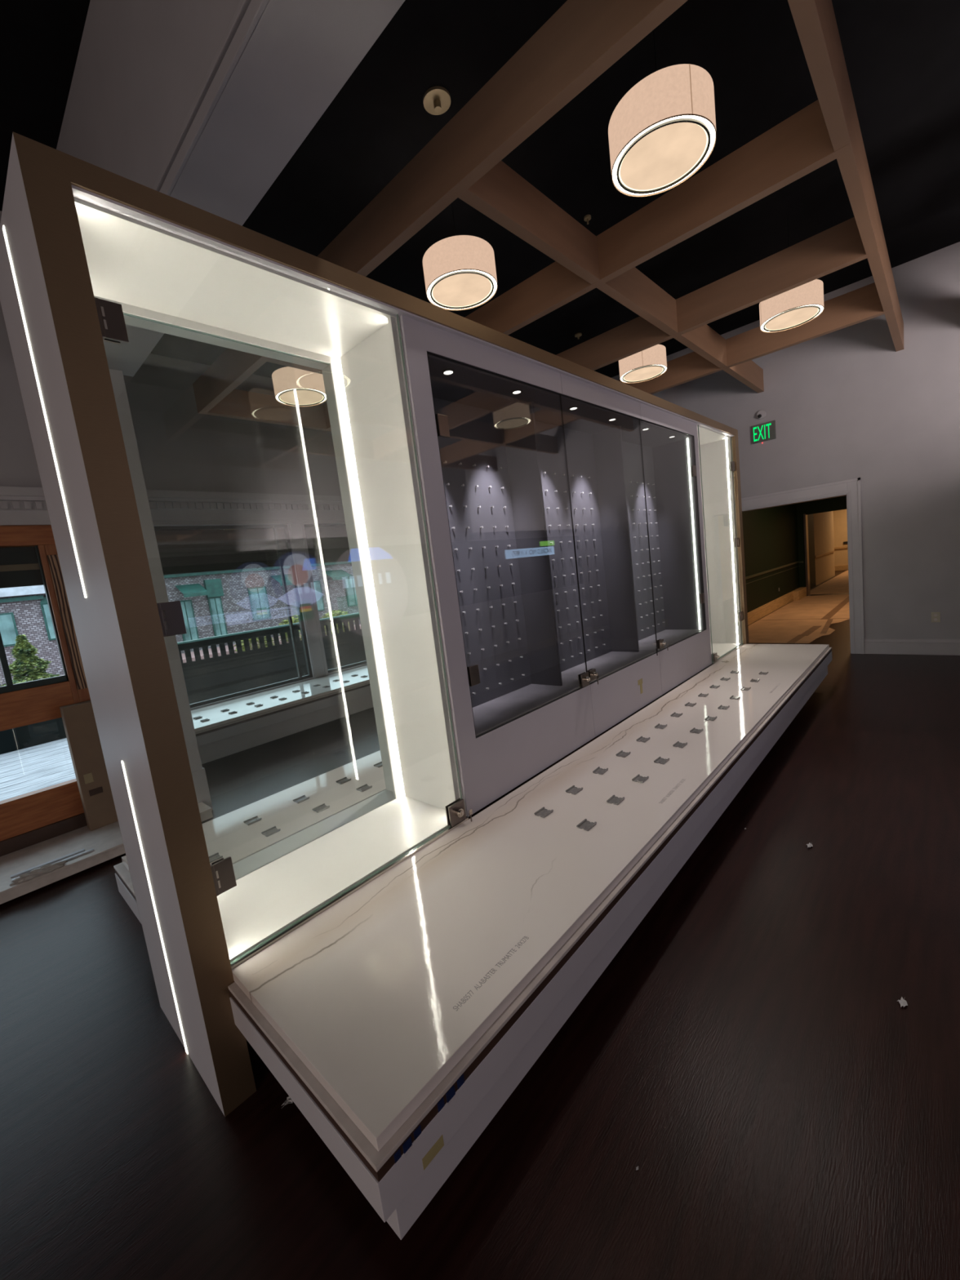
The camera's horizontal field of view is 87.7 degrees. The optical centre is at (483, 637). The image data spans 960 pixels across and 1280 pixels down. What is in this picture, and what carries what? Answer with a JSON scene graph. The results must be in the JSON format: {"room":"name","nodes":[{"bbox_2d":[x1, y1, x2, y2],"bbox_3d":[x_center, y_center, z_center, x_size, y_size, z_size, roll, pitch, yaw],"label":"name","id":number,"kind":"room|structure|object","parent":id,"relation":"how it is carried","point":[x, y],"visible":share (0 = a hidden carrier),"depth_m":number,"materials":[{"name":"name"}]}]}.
{"room":"retail store showroom","nodes":[
{"label":"retail store showroom","id":0,"kind":"room"},
{"bbox_2d":[0,210,42,487],"bbox_3d":[-4.786,-0.316,2.076,0.160,4.540,5.700,0,10,43],"label":"wall","id":1,"kind":"structure","parent":0,"point":[18,462],"depth_m":3.53,"materials":[{"name":"grey paint"}]},
{"bbox_2d":[0,486,50,524],"bbox_3d":[-4.720,-0.543,1.959,0.095,0.250,5.700,0,10,43],"label":"crown molding","id":2,"kind":"structure","parent":1,"relation":"attached to","point":[19,505],"depth_m":3.53,"materials":[{"name":"white paint"}]},
{"bbox_2d":[0,524,90,856],"bbox_3d":[-3.778,0.463,3.172,0.165,2.285,2.360,0,10,43],"label":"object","id":3,"kind":"structure","parent":1,"relation":"in","point":[28,556],"depth_m":3.68,"materials":[{"name":"orange wood"}]},
{"bbox_2d":[56,0,404,376],"bbox_3d":[0.295,-2.492,0.691,8.500,1.120,0.335,0,10,43],"label":"ceiling beam","id":4,"kind":"structure","parent":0,"point":[202,104],"depth_m":1.96,"materials":[{"name":"grey paint"}]},
{"bbox_2d":[108,368,213,810],"bbox_3d":[-2.678,-0.242,3.912,0.432,3.420,0.308,0,10,43],"label":"trim","id":5,"kind":"structure","parent":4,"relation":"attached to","point":[198,773],"depth_m":3.81,"materials":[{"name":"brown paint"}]},
{"bbox_2d":[123,353,367,710],"bbox_3d":[-1.743,-1.434,7.848,0.274,4.540,7.100,0,10,43],"label":"wall","id":6,"kind":"structure","parent":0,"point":[180,448],"depth_m":6.28,"materials":[{"name":"grey paint"}]},
{"bbox_2d":[153,524,312,707],"bbox_3d":[-3.263,-0.316,6.328,0.090,2.150,1.980,0,10,43],"label":"window","id":7,"kind":"structure","parent":6,"relation":"attached to","point":[182,549],"depth_m":6.40,"materials":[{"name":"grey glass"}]},
{"bbox_2d":[303,524,366,672],"bbox_3d":[-1.870,-0.680,7.830,0.090,2.150,1.800,0,10,43],"label":"window","id":8,"kind":"structure","parent":6,"relation":"attached to","point":[326,543],"depth_m":7.39,"materials":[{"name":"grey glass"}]},
{"bbox_2d":[0,569,959,1279],"bbox_3d":[6.389,-0.231,8.910,10.750,0.050,30.500,0,10,43],"label":"floor","id":9,"kind":"structure","parent":0,"point":[750,1047],"depth_m":1.61,"materials":[{"name":"brown wood"}]},
{"bbox_2d":[191,665,373,764],"bbox_3d":[-1.299,0.636,7.480,1.060,0.452,6.400,0,10,43],"label":"countertop","id":10,"kind":"structure","parent":9,"relation":"on","point":[225,734],"depth_m":5.81,"materials":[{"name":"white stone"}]},
{"bbox_2d":[281,1096,293,1105],"bbox_3d":[-0.640,1.533,1.660,0.062,0.008,0.030,-11,8,-30],"label":"scrap","id":11,"kind":"object","parent":9,"relation":"on","point":[289,1100],"visible":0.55,"depth_m":1.65,"materials":[{"name":"plastic"}]},
{"bbox_2d":[0,131,831,1239],"bbox_3d":[0.822,-0.386,3.818,2.183,2.890,6.076,0,10,43],"label":"display cabinet","id":12,"kind":"object","parent":9,"relation":"on","point":[88,251],"visible":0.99,"depth_m":2.07,"materials":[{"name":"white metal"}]},
{"bbox_2d":[121,737,456,871],"bbox_3d":[0.371,0.613,4.452,0.610,0.035,5.901,0,10,43],"label":"countertop","id":13,"kind":"structure","parent":12,"relation":"on","point":[227,834],"depth_m":2.84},
{"bbox_2d":[113,862,135,896],"bbox_3d":[0.362,0.638,4.459,0.634,0.013,5.960,0,10,43],"label":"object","id":14,"kind":"structure","parent":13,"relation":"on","point":[121,870],"depth_m":2.42,"materials":[{"name":"white"}]},
{"bbox_2d":[208,852,222,862],"bbox_3d":[-1.294,1.060,2.388,0.060,0.011,0.076,0,10,43],"label":"mounting clip","id":15,"kind":"object","parent":13,"relation":"on","point":[215,856],"visible":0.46,"depth_m":2.40,"materials":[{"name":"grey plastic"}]},
{"bbox_2d":[243,815,261,825],"bbox_3d":[-1.270,1.010,2.751,0.060,0.011,0.076,0,10,43],"label":"mounting clip","id":16,"kind":"object","parent":13,"relation":"on","point":[251,820],"visible":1,"depth_m":2.75,"materials":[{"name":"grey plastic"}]},
{"bbox_2d":[261,826,280,836],"bbox_3d":[-1.102,1.009,2.595,0.060,0.011,0.076,0,10,43],"label":"mounting clip","id":17,"kind":"object","parent":13,"relation":"on","point":[272,830],"visible":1,"depth_m":2.59,"materials":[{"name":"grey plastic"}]},
{"bbox_2d":[293,795,309,803],"bbox_3d":[-1.077,0.959,2.959,0.060,0.011,0.076,0,10,43],"label":"mounting clip","id":18,"kind":"object","parent":13,"relation":"on","point":[302,798],"visible":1,"depth_m":2.96,"materials":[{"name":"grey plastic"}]},
{"bbox_2d":[311,803,329,813],"bbox_3d":[-0.909,0.959,2.803,0.060,0.011,0.076,0,10,43],"label":"mounting clip","id":19,"kind":"object","parent":13,"relation":"on","point":[322,807],"visible":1,"depth_m":2.80,"materials":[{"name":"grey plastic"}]},
{"bbox_2d":[335,777,351,784],"bbox_3d":[-0.884,0.909,3.167,0.060,0.011,0.076,0,10,43],"label":"mounting clip","id":20,"kind":"object","parent":13,"relation":"on","point":[344,780],"visible":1,"depth_m":3.16,"materials":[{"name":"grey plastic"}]},
{"bbox_2d":[355,783,372,791],"bbox_3d":[-0.717,0.908,3.011,0.060,0.011,0.076,0,10,43],"label":"mounting clip","id":21,"kind":"object","parent":13,"relation":"on","point":[365,787],"visible":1,"depth_m":3.01,"materials":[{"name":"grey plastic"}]},
{"bbox_2d":[422,1134,444,1170],"bbox_3d":[-0.119,1.231,1.195,0.001,0.030,0.065,0,10,43],"label":"scrap","id":22,"kind":"object","parent":12,"relation":"attached to","point":[437,1147],"visible":1,"depth_m":1.19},
{"bbox_2d":[441,368,454,375],"bbox_3d":[-0.177,-1.343,2.531,0.068,0.008,0.068,0,10,43],"label":"recessed light","id":23,"kind":"object","parent":12,"relation":"on","point":[445,371],"depth_m":2.52,"materials":[{"name":"silver metal"}]},
{"bbox_2d":[433,397,531,707],"bbox_3d":[-0.102,-0.489,3.067,0.038,1.843,1.004,0,10,43],"label":"pegboard","id":24,"kind":"object","parent":12,"relation":"on","point":[473,458],"visible":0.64,"depth_m":3.19,"materials":[{"name":"grey laminate"}]},
{"bbox_2d":[511,388,522,394],"bbox_3d":[0.197,-1.441,2.935,0.068,0.008,0.068,0,10,43],"label":"recessed light","id":25,"kind":"object","parent":12,"relation":"on","point":[513,391],"depth_m":2.92,"materials":[{"name":"silver metal"}]},
{"bbox_2d":[231,644,829,1151],"bbox_3d":[1.428,0.608,3.497,0.820,0.035,5.863,0,10,43],"label":"countertop","id":26,"kind":"structure","parent":12,"relation":"on","point":[381,993],"depth_m":1.82,"materials":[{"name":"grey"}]},
{"bbox_2d":[393,1124,421,1163],"bbox_3d":[-0.174,1.161,1.145,0.012,0.031,0.077,0,10,43],"label":"scrap","id":27,"kind":"object","parent":26,"relation":"on","point":[406,1145],"visible":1,"depth_m":1.14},
{"bbox_2d":[437,1073,464,1112],"bbox_3d":[-0.082,1.135,1.244,0.012,0.032,0.090,0,10,43],"label":"scrap","id":28,"kind":"object","parent":26,"relation":"on","point":[451,1093],"visible":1,"depth_m":1.24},
{"bbox_2d":[227,647,831,1172],"bbox_3d":[1.444,0.632,3.490,0.827,0.013,5.908,0,10,43],"label":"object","id":29,"kind":"structure","parent":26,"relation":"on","point":[378,1162],"depth_m":1.42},
{"bbox_2d":[533,806,553,817],"bbox_3d":[0.296,0.858,2.447,0.060,0.011,0.076,1,10,45],"label":"mounting clip","id":30,"kind":"object","parent":26,"relation":"on","point":[543,812],"visible":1,"depth_m":2.44,"materials":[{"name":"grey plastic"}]},
{"bbox_2d":[565,785,582,795],"bbox_3d":[0.482,0.809,2.648,0.076,0.011,0.060,-14,10,-44],"label":"mounting clip","id":31,"kind":"object","parent":26,"relation":"on","point":[573,790],"visible":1,"depth_m":2.64,"materials":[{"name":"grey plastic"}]},
{"bbox_2d":[576,818,596,831],"bbox_3d":[0.472,0.858,2.284,0.060,0.011,0.076,0,10,45],"label":"mounting clip","id":32,"kind":"object","parent":26,"relation":"on","point":[585,824],"visible":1,"depth_m":2.28,"materials":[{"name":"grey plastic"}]},
{"bbox_2d":[592,766,608,774],"bbox_3d":[0.668,0.761,2.848,0.060,0.011,0.076,-1,10,40],"label":"mounting clip","id":33,"kind":"object","parent":26,"relation":"on","point":[599,771],"visible":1,"depth_m":2.84,"materials":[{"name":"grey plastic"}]},
{"bbox_2d":[606,795,624,804],"bbox_3d":[0.658,0.809,2.485,0.060,0.011,0.076,0,10,42],"label":"mounting clip","id":34,"kind":"object","parent":26,"relation":"on","point":[613,799],"visible":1,"depth_m":2.48,"materials":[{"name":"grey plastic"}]},
{"bbox_2d":[615,750,631,757],"bbox_3d":[0.854,0.712,3.049,0.060,0.011,0.076,0,10,44],"label":"mounting clip","id":35,"kind":"object","parent":26,"relation":"on","point":[621,753],"visible":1,"depth_m":3.04,"materials":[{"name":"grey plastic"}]},
{"bbox_2d":[631,773,648,783],"bbox_3d":[0.844,0.761,2.685,0.060,0.011,0.076,0,10,45],"label":"mounting clip","id":36,"kind":"object","parent":26,"relation":"on","point":[638,778],"visible":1,"depth_m":2.68,"materials":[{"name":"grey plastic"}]},
{"bbox_2d":[635,736,649,742],"bbox_3d":[1.040,0.664,3.249,0.060,0.011,0.076,0,10,44],"label":"mounting clip","id":37,"kind":"object","parent":26,"relation":"on","point":[642,739],"visible":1,"depth_m":3.25,"materials":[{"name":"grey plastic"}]},
{"bbox_2d":[653,756,669,764],"bbox_3d":[1.030,0.712,2.886,0.076,0.011,0.060,-14,10,-44],"label":"mounting clip","id":38,"kind":"object","parent":26,"relation":"on","point":[661,761],"visible":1,"depth_m":2.88,"materials":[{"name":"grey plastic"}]},
{"bbox_2d":[672,741,687,747],"bbox_3d":[1.216,0.663,3.086,0.060,0.011,0.076,0,10,45],"label":"mounting clip","id":39,"kind":"object","parent":26,"relation":"on","point":[677,744],"visible":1,"depth_m":3.08,"materials":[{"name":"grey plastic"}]},
{"bbox_2d":[689,727,703,733],"bbox_3d":[1.402,0.615,3.287,0.060,0.011,0.076,0,10,44],"label":"mounting clip","id":40,"kind":"object","parent":26,"relation":"on","point":[692,731],"visible":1,"depth_m":3.28,"materials":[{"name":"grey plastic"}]},
{"bbox_2d":[535,421,611,671],"bbox_3d":[0.635,-0.681,3.861,0.038,1.843,1.150,0,10,43],"label":"pegboard","id":41,"kind":"object","parent":12,"relation":"on","point":[579,444],"visible":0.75,"depth_m":3.96,"materials":[{"name":"grey laminate"}]},
{"bbox_2d":[568,405,578,410],"bbox_3d":[0.610,-1.549,3.381,0.068,0.008,0.068,0,10,43],"label":"recessed light","id":42,"kind":"object","parent":12,"relation":"on","point":[571,407],"depth_m":3.37,"materials":[{"name":"silver metal"}]},
{"bbox_2d":[622,440,665,640],"bbox_3d":[1.418,-0.886,4.706,0.038,1.843,1.142,0,10,43],"label":"pegboard","id":43,"kind":"object","parent":12,"relation":"on","point":[632,453],"visible":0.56,"depth_m":4.86,"materials":[{"name":"grey laminate"}]},
{"bbox_2d":[747,618,848,643],"bbox_3d":[5.374,-0.125,8.838,1.540,0.004,2.500,0,10,43],"label":"paper","id":44,"kind":"object","parent":9,"relation":"on","point":[778,631],"visible":0.86,"depth_m":8.84,"materials":[{"name":"paper"}]},
{"bbox_2d":[786,634,804,643],"bbox_3d":[5.019,0.024,7.998,0.110,0.002,0.745,0,10,45],"label":"tape","id":45,"kind":"object","parent":44,"relation":"on","point":[797,637],"visible":1,"depth_m":7.94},
{"bbox_2d":[799,626,821,635],"bbox_3d":[5.578,-0.112,8.513,0.120,0.004,1.006,0,10,45],"label":"tape","id":46,"kind":"object","parent":44,"relation":"on","point":[813,628],"visible":1,"depth_m":8.47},
{"bbox_2d":[820,618,833,633],"bbox_3d":[6.030,-0.199,8.766,0.080,0.002,1.610,-1,9,39],"label":"tape","id":47,"kind":"object","parent":44,"relation":"on","point":[828,622],"visible":1,"depth_m":8.72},
{"bbox_2d":[759,594,849,620],"bbox_3d":[8.047,-0.719,10.911,2.640,0.004,4.220,0,10,43],"label":"paper","id":48,"kind":"object","parent":9,"relation":"on","point":[809,607],"visible":0.29,"depth_m":10.92,"materials":[{"name":"paper"}]},
{"bbox_2d":[820,595,848,619],"bbox_3d":[7.861,-0.706,10.961,0.140,0.002,4.200,0,10,43],"label":"tape","id":49,"kind":"object","parent":48,"relation":"on","point":[835,610],"visible":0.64,"depth_m":10.39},
{"bbox_2d":[810,569,848,594],"bbox_3d":[12.583,-1.911,15.848,2.700,0.004,8.600,0,10,43],"label":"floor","id":50,"kind":"structure","parent":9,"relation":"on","point":[838,584],"depth_m":14.81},
{"bbox_2d":[897,996,907,1007],"bbox_3d":[1.454,1.269,1.734,0.028,0.008,0.057,-3,8,26],"label":"scrap","id":51,"kind":"object","parent":9,"relation":"on","point":[902,1002],"visible":1,"depth_m":1.74,"materials":[{"name":"paper"}]},
{"bbox_3d":[-4.268,1.882,2.086,0.580,0.085,5.640,0,10,43],"label":"baseboard","id":52,"kind":"structure","parent":9,"relation":"on","visible":0},
{"bbox_2d":[0,801,213,904],"bbox_3d":[-4.241,1.862,2.071,0.660,0.078,5.660,0,10,43],"label":"platform","id":53,"kind":"object","parent":52,"relation":"on","point":[107,843],"visible":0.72,"depth_m":3.42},
{"bbox_2d":[8,860,67,885],"bbox_3d":[-2.816,1.484,3.168,0.064,0.046,0.285,0,10,43],"label":"plastic sleeve","id":54,"kind":"object","parent":53,"relation":"on","point":[48,868],"visible":1,"depth_m":3.15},
{"bbox_2d":[9,848,84,878],"bbox_3d":[-2.867,1.490,3.300,0.377,0.012,0.028,-14,10,-42],"label":"metal strip","id":55,"kind":"object","parent":53,"relation":"on","point":[82,850],"visible":0.97,"depth_m":3.29,"materials":[{"name":"metal"}]},
{"bbox_2d":[11,848,93,880],"bbox_3d":[-2.803,1.486,3.269,0.028,0.012,0.414,0,10,44],"label":"metal strip","id":56,"kind":"object","parent":53,"relation":"on","point":[92,849],"visible":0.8,"depth_m":3.34,"materials":[{"name":"metal"}]},
{"bbox_2d":[59,700,118,831],"bbox_3d":[-2.917,0.952,3.821,0.124,0.950,0.322,0,10,43],"label":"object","id":57,"kind":"object","parent":53,"relation":"on","point":[78,719],"visible":0.64,"depth_m":3.72,"materials":[{"name":"wood"}]},
{"bbox_2d":[0,0,959,377],"bbox_3d":[-0.144,-3.225,1.983,10.900,0.100,12.800,0,10,43],"label":"ceiling","id":58,"kind":"structure","parent":0,"point":[902,57],"depth_m":3.39,"materials":[{"name":"black paint"}]},
{"bbox_2d":[271,366,326,406],"bbox_3d":[-1.908,-2.892,5.050,0.508,0.915,0.507,-10,8,-22],"label":"lamp","id":59,"kind":"object","parent":58,"relation":"hanging from","point":[294,387],"visible":0.91,"depth_m":4.94,"materials":[{"name":"fabric"}]},
{"bbox_2d":[280,390,323,404],"bbox_3d":[-1.855,-2.453,5.107,0.418,0.006,0.418,-10,8,-22],"label":"diffuser","id":60,"kind":"object","parent":59,"relation":"attached to","point":[286,397],"depth_m":5.11,"materials":[{"name":"plastic"}]},
{"bbox_2d":[422,85,450,115],"bbox_3d":[-0.282,-3.271,3.070,0.170,0.055,0.170,0,10,43],"label":"sprinkler","id":61,"kind":"object","parent":58,"relation":"attached to","point":[436,100],"visible":1,"depth_m":3.05,"materials":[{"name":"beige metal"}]},
{"bbox_2d":[422,202,497,311],"bbox_3d":[-0.204,-2.897,3.483,0.508,0.915,0.507,-7,7,1],"label":"lamp","id":62,"kind":"object","parent":58,"relation":"hanging from","point":[460,272],"visible":0.99,"depth_m":3.38,"materials":[{"name":"fabric"}]},
{"bbox_2d":[432,273,491,306],"bbox_3d":[-0.151,-2.457,3.540,0.418,0.006,0.418,-7,7,1],"label":"diffuser","id":63,"kind":"object","parent":62,"relation":"attached to","point":[449,290],"depth_m":3.53,"materials":[{"name":"plastic"}]},
{"bbox_2d":[618,315,666,383],"bbox_3d":[1.745,-3.404,5.563,0.507,0.915,0.508,-4,8,19],"label":"lamp","id":64,"kind":"object","parent":58,"relation":"hanging from","point":[650,363],"visible":0.97,"depth_m":5.46,"materials":[{"name":"fabric"}]},
{"bbox_2d":[623,366,662,381],"bbox_3d":[1.798,-2.964,5.620,0.418,0.006,0.418,-4,8,19],"label":"diffuser","id":65,"kind":"object","parent":64,"relation":"attached to","point":[643,373],"depth_m":5.61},
{"bbox_2d":[608,29,716,197],"bbox_3d":[0.865,-2.901,2.511,0.507,0.915,0.508,-8,7,-11],"label":"lamp","id":66,"kind":"object","parent":58,"relation":"hanging from","point":[662,131],"visible":1,"depth_m":2.43,"materials":[{"name":"beige fabric"}]},
{"bbox_2d":[620,122,706,190],"bbox_3d":[0.919,-2.462,2.568,0.418,0.006,0.418,-8,7,-11],"label":"diffuser","id":67,"kind":"object","parent":66,"relation":"attached to","point":[659,156],"depth_m":2.55,"materials":[{"name":"plastic"}]},
{"bbox_2d":[759,212,824,333],"bbox_3d":[2.814,-3.409,4.598,0.508,0.915,0.507,-5,7,12],"label":"lamp","id":68,"kind":"object","parent":58,"relation":"hanging from","point":[797,306],"visible":0.97,"depth_m":4.52,"materials":[{"name":"fabric"}]},
{"bbox_2d":[765,306,817,329],"bbox_3d":[2.867,-2.969,4.655,0.418,0.006,0.418,-5,7,12],"label":"diffuser","id":69,"kind":"object","parent":68,"relation":"attached to","point":[784,318],"depth_m":4.63,"materials":[{"name":"plastic"}]},
{"bbox_2d":[556,217,878,370],"bbox_3d":[1.782,-2.965,4.658,2.986,0.290,0.070,0,10,43],"label":"ceiling beam","id":70,"kind":"structure","parent":0,"point":[837,247],"depth_m":4.25,"materials":[{"name":"beige wood"}]},
{"bbox_2d":[617,282,893,394],"bbox_3d":[2.743,-3.216,5.694,2.986,0.290,0.070,0,10,43],"label":"ceiling beam","id":71,"kind":"structure","parent":0,"point":[863,304],"depth_m":5.34,"materials":[{"name":"beige wood"}]},
{"bbox_2d":[742,503,799,612],"bbox_3d":[5.848,-1.938,10.646,0.100,3.000,7.360,0,10,43],"label":"wall","id":72,"kind":"structure","parent":0,"point":[770,534],"depth_m":11.20,"materials":[{"name":"green paint"}]},
{"bbox_2d":[745,560,803,584],"bbox_3d":[5.981,-1.323,10.671,0.160,0.150,7.360,0,10,43],"label":"rail","id":73,"kind":"object","parent":72,"relation":"attached to","point":[797,562],"visible":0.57,"depth_m":11.19,"materials":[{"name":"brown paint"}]},
{"bbox_2d":[747,586,806,625],"bbox_3d":[6.109,-0.577,10.734,0.160,0.235,7.360,0,10,43],"label":"baseboard","id":74,"kind":"structure","parent":72,"relation":"attached to","point":[757,614],"depth_m":11.39,"materials":[{"name":"brown wood"}]},
{"bbox_2d":[611,241,959,639],"bbox_3d":[4.380,-2.037,6.747,10.750,4.540,0.200,0,10,43],"label":"wall","id":75,"kind":"structure","parent":0,"point":[843,403],"depth_m":6.12,"materials":[{"name":"grey paint"}]},
{"bbox_2d":[204,388,331,431],"bbox_3d":[-0.958,-2.966,7.245,0.072,0.287,5.902,0,10,43],"label":"ceiling beam","id":76,"kind":"structure","parent":75,"relation":"attached to","point":[237,404],"depth_m":5.61,"materials":[{"name":"beige wood"}]},
{"bbox_2d":[192,347,270,413],"bbox_3d":[-2.377,-2.456,4.641,1.526,0.290,0.070,0,10,43],"label":"ceiling beam","id":77,"kind":"structure","parent":76,"relation":"attached to","point":[232,367],"depth_m":4.64,"materials":[{"name":"beige wood"}]},
{"bbox_2d":[323,402,331,431],"bbox_3d":[-1.409,-2.709,5.685,1.526,0.290,0.070,0,10,43],"label":"ceiling beam","id":78,"kind":"structure","parent":76,"relation":"attached to","point":[325,406],"depth_m":6.11,"materials":[{"name":"beige wood"}]},
{"bbox_2d":[262,355,322,373],"bbox_3d":[0.113,-2.968,6.253,0.072,0.287,5.902,0,10,43],"label":"ceiling beam","id":79,"kind":"structure","parent":75,"relation":"attached to","point":[271,360],"depth_m":4.35,"materials":[{"name":"beige wood"}]},
{"bbox_2d":[457,160,764,392],"bbox_3d":[1.805,-2.971,4.683,0.072,0.287,5.902,0,10,43],"label":"ceiling beam","id":80,"kind":"structure","parent":75,"relation":"attached to","point":[501,194],"depth_m":3.35,"materials":[{"name":"beige wood"}]},
{"bbox_2d":[316,0,687,276],"bbox_3d":[-0.149,-2.460,2.575,2.986,0.290,0.070,0,10,43],"label":"ceiling beam","id":81,"kind":"structure","parent":80,"relation":"attached to","point":[582,39],"depth_m":2.32,"materials":[{"name":"beige wood"}]},
{"bbox_2d":[465,99,852,335],"bbox_3d":[0.818,-2.713,3.619,2.986,0.290,0.070,0,10,43],"label":"ceiling beam","id":82,"kind":"structure","parent":80,"relation":"attached to","point":[801,144],"depth_m":3.15,"materials":[{"name":"beige wood"}]},
{"bbox_2d":[756,409,766,418],"bbox_3d":[3.805,-3.051,6.845,0.110,0.110,0.074,0,10,43],"label":"security camera","id":83,"kind":"object","parent":75,"relation":"attached to","point":[761,414],"visible":1,"depth_m":6.83,"materials":[{"name":"white paint"}]},
{"bbox_2d":[751,420,776,444],"bbox_3d":[3.860,-2.808,6.881,0.288,0.261,0.033,0,10,43],"label":"exit sign","id":84,"kind":"object","parent":75,"relation":"attached to","point":[764,432],"visible":1,"depth_m":6.87,"materials":[{"name":"plastic"}]},
{"bbox_2d":[741,477,864,653],"bbox_3d":[4.168,-0.909,7.202,2.097,2.255,0.242,0,10,43],"label":"door frame","id":85,"kind":"structure","parent":75,"relation":"in","point":[851,488],"depth_m":6.51,"materials":[{"name":"white paint"}]},
{"bbox_2d":[787,0,903,351],"bbox_3d":[2.875,-2.973,3.690,0.072,0.287,5.902,0,10,43],"label":"ceiling beam","id":86,"kind":"structure","parent":75,"relation":"attached to","point":[815,20],"depth_m":2.57,"materials":[{"name":"beige wood"}]},
{"bbox_2d":[864,639,959,655],"bbox_3d":[6.748,0.118,4.918,4.795,0.196,0.026,0,10,43],"label":"baseboard","id":87,"kind":"structure","parent":75,"relation":"attached to","point":[895,646],"depth_m":6.21,"materials":[{"name":"white paint"}]},
{"bbox_2d":[931,612,940,622],"bbox_3d":[5.461,-0.240,6.034,0.083,0.125,0.012,0,10,43],"label":"wall outlet","id":88,"kind":"object","parent":75,"relation":"attached to","point":[935,616],"visible":1,"depth_m":6.03,"materials":[{"name":"beige plastic"}]},
{"bbox_2d":[807,511,834,588],"bbox_3d":[10.408,-3.147,15.696,0.120,3.000,6.100,0,10,43],"label":"wall","id":89,"kind":"structure","parent":0,"point":[823,522],"depth_m":16.12,"materials":[{"name":"beige paint"}]},
{"bbox_2d":[796,495,846,587],"bbox_3d":[9.655,-2.600,12.178,4.800,3.000,0.180,0,10,43],"label":"wall","id":90,"kind":"structure","parent":0,"point":[834,504],"depth_m":13.05,"materials":[{"name":"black paint"}]},
{"bbox_2d":[803,513,810,595],"bbox_3d":[8.594,-2.181,13.273,0.045,2.150,0.265,0,10,43],"label":"door frame","id":91,"kind":"structure","parent":90,"relation":"in","point":[805,517],"depth_m":13.23,"materials":[{"name":"wood"}]},
{"bbox_2d":[832,509,848,565],"bbox_3d":[15.486,-4.182,18.908,5.400,3.000,0.100,0,10,43],"label":"wall","id":92,"kind":"structure","parent":0,"point":[840,518],"depth_m":19.99,"materials":[{"name":"beige paint"}]},
{"bbox_2d":[834,546,848,570],"bbox_3d":[15.559,-3.159,18.985,5.400,0.950,0.050,0,10,43],"label":"trim","id":93,"kind":"structure","parent":92,"relation":"attached to","point":[843,567],"depth_m":20.09,"materials":[{"name":"brown wood"}]},
{"label":"outside","id":94,"kind":"structure","parent":0,"visible":0},
{"bbox_3d":[-19.975,1.053,29.856,50.100,0.200,44.000,0,10,43],"label":"ground","id":95,"kind":"structure","parent":94,"visible":0},
{"bbox_2d":[0,634,61,686],"bbox_3d":[-9.743,1.055,10.795,2.187,2.251,2.200,0,10,43],"label":"conifer","id":96,"kind":"object","parent":95,"relation":"on","point":[24,652],"visible":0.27,"depth_m":10.62,"materials":[{"name":"green plant"}]},
{"bbox_2d":[0,585,64,685],"bbox_3d":[-17.280,0.720,13.426,4.400,4.000,10.600,0,10,43],"label":"building","id":97,"kind":"structure","parent":95,"relation":"on","point":[24,610],"depth_m":14.81,"materials":[{"name":"brick"}]},
{"bbox_2d":[59,624,360,675],"bbox_3d":[-11.431,1.417,15.098,2.500,0.800,18.000,0,10,43],"label":"gravel bed","id":98,"kind":"object","parent":95,"relation":"on","point":[193,656],"visible":0.02,"depth_m":16.95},
{"bbox_2d":[234,635,274,653],"bbox_3d":[-7.245,0.526,15.971,1.120,1.327,1.289,0,10,43],"label":"shrub","id":99,"kind":"object","parent":95,"relation":"on","point":[264,637],"visible":0.2,"depth_m":15.78,"materials":[{"name":"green plant"}]},
{"bbox_2d":[163,560,360,653],"bbox_3d":[-9.898,-1.273,22.858,6.400,3.750,12.600,0,10,43],"label":"building","id":100,"kind":"structure","parent":95,"relation":"on","point":[240,600],"depth_m":19.48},
{"bbox_2d":[174,583,208,597],"bbox_3d":[-10.290,-1.659,17.657,0.800,0.470,0.800,0,10,43],"label":"awning","id":101,"kind":"object","parent":100,"relation":"attached to","point":[192,589],"visible":1,"depth_m":17.59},
{"bbox_2d":[270,573,293,586],"bbox_3d":[-7.920,-2.329,20.214,0.800,0.470,1.000,0,10,43],"label":"awning","id":102,"kind":"object","parent":100,"relation":"attached to","point":[288,579],"visible":0.53,"depth_m":20.05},
{"bbox_2d":[322,568,352,580],"bbox_3d":[-6.380,-2.732,21.874,0.800,0.470,1.000,0,10,43],"label":"awning","id":103,"kind":"object","parent":100,"relation":"attached to","point":[336,575],"visible":1,"depth_m":21.80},
{"bbox_2d":[279,614,302,643],"bbox_3d":[-6.319,0.087,17.016,1.107,1.704,1.250,0,10,43],"label":"shrub","id":104,"kind":"object","parent":95,"relation":"on","point":[285,622],"visible":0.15,"depth_m":16.77,"materials":[{"name":"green plant"}]},
{"bbox_2d":[320,609,355,635],"bbox_3d":[-5.268,-0.166,18.154,1.096,1.659,1.465,0,10,43],"label":"shrub","id":105,"kind":"object","parent":95,"relation":"on","point":[336,612],"visible":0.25,"depth_m":17.91,"materials":[{"name":"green plant"}]},
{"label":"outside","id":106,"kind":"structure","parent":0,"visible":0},
{"bbox_2d":[0,737,75,801],"bbox_3d":[-2.372,0.953,8.317,4.752,0.032,15.500,0,10,43],"label":"deck","id":107,"kind":"object","parent":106,"point":[33,768],"visible":0.02,"depth_m":6.08,"materials":[{"name":"wood"}]},
{"bbox_2d":[0,612,366,754],"bbox_3d":[-4.164,0.380,9.840,0.150,1.140,15.500,0,10,43],"label":"deck railing","id":108,"kind":"object","parent":107,"relation":"on","point":[206,678],"visible":0.3,"depth_m":9.42,"materials":[{"name":"metal"}]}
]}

